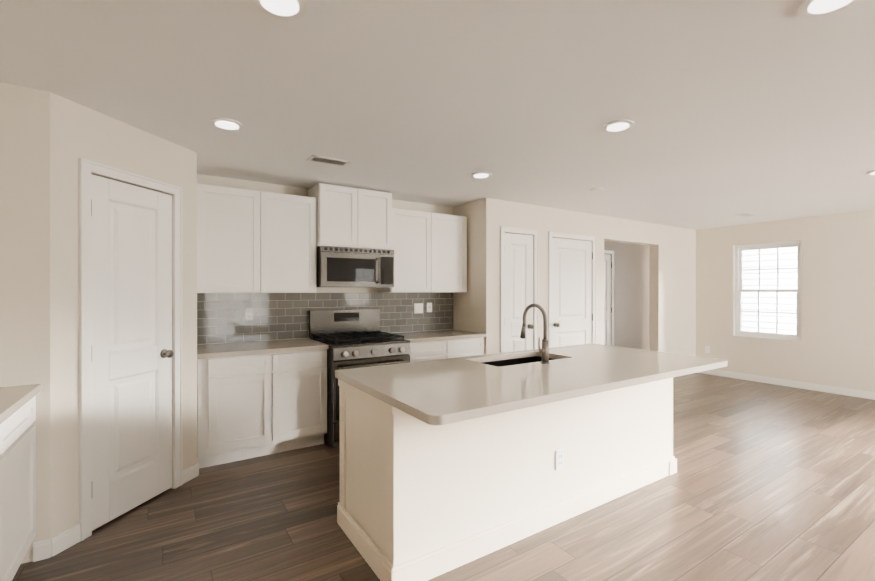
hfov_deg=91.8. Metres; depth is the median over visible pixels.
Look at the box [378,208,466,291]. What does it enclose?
upper cabinet
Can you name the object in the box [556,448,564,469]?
outlet
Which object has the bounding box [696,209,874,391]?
wall
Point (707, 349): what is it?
outlet
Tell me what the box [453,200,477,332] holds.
wall
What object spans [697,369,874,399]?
baseboard
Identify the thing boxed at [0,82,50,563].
wall
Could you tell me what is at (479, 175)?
recessed light
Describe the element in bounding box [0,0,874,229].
ceiling
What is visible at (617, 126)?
recessed light
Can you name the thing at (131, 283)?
pantry door
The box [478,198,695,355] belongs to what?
wall
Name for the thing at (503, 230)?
trim
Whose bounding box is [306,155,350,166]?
ceiling vent
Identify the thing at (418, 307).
outlet
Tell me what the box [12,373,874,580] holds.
floor
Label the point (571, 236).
trim
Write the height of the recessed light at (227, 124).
0.015 m
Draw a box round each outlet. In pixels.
[245,308,252,319]
[414,303,422,313]
[427,303,431,311]
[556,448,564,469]
[705,346,709,352]
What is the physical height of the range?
1.194 m
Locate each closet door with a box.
[505,233,533,351]
[552,238,592,346]
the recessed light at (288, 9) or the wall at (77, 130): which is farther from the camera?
the wall at (77, 130)
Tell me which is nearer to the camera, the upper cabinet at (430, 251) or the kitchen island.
the kitchen island
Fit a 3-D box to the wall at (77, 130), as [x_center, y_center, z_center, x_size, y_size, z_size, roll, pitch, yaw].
[-1.999,0.172,2.731,0.150,2.440,1.003,0,0,12]
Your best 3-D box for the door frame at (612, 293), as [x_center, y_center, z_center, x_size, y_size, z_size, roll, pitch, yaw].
[2.926,0.316,7.650,0.830,2.135,0.022,0,0,-33]
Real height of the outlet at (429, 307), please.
0.114 m
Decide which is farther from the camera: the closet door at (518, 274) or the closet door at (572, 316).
the closet door at (572, 316)
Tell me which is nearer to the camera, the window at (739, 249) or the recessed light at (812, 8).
the recessed light at (812, 8)
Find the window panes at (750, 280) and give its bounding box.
[741,247,796,334]
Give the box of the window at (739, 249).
[733,240,801,340]
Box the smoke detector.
[590,187,603,192]
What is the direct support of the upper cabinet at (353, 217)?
attached to the wall at (261, 186)
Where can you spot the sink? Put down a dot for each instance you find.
(518, 358)
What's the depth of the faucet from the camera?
2.82 m
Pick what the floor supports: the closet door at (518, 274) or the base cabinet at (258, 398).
the base cabinet at (258, 398)
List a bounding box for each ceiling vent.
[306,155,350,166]
[734,213,756,216]
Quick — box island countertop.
[335,343,727,426]
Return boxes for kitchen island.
[335,375,676,580]
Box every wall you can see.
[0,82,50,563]
[50,92,196,537]
[197,174,452,344]
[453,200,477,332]
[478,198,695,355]
[604,241,648,349]
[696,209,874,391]
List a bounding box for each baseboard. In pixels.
[33,538,50,561]
[51,463,198,556]
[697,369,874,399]
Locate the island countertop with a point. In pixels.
(440, 392)
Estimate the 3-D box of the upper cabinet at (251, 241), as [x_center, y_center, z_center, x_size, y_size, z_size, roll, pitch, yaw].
[-1.662,-0.443,3.906,1.013,0.910,0.324,0,0,-33]
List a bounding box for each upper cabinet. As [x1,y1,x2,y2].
[197,183,316,292]
[308,183,391,249]
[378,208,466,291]
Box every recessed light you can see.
[210,118,243,130]
[252,0,307,19]
[471,172,491,178]
[602,120,634,132]
[797,0,859,17]
[865,170,874,175]
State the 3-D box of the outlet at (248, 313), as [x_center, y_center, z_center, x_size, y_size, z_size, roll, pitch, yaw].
[-1.783,0.215,4.010,0.072,0.118,0.008,0,0,-33]
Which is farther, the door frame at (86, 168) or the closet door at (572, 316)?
the closet door at (572, 316)
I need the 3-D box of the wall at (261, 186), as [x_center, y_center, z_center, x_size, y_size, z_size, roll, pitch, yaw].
[-1.034,0.169,4.599,3.131,2.440,0.150,0,0,-33]
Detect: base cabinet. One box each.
[0,384,40,580]
[197,338,328,467]
[392,329,485,361]
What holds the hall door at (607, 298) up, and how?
in the wall at (631, 295)
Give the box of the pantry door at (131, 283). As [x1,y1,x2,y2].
[91,174,173,530]
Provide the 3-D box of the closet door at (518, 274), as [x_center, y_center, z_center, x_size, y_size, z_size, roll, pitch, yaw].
[0.972,0.349,5.017,0.486,2.055,0.103,0,0,-33]
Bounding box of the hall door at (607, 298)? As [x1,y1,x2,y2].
[604,254,611,345]
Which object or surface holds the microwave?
attached to the upper cabinet at (353, 217)
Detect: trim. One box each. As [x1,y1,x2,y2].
[500,226,538,352]
[548,231,595,347]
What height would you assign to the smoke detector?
0.024 m
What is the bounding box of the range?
[309,309,410,447]
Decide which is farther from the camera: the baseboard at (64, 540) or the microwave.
the microwave
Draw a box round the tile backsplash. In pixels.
[197,292,452,344]
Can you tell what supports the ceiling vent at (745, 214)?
in the ceiling
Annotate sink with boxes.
[479,355,554,366]
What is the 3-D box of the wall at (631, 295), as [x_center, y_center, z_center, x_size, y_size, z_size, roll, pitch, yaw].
[2.939,0.164,7.762,4.452,2.440,0.150,0,0,-33]
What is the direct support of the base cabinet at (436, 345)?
on the floor
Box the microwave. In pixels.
[317,246,393,287]
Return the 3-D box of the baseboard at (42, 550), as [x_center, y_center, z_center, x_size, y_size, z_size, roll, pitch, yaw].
[-2.058,1.346,2.204,0.066,0.095,0.012,0,0,-33]
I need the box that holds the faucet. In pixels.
[520,303,549,363]
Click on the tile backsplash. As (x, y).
(221, 317)
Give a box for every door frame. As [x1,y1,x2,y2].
[78,158,182,540]
[604,250,613,345]
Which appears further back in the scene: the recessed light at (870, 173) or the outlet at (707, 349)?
the outlet at (707, 349)
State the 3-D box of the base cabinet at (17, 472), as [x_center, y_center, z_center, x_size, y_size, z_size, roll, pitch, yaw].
[-2.159,0.937,1.747,0.661,0.914,0.663,0,0,-33]
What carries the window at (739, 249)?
in the wall at (835, 346)

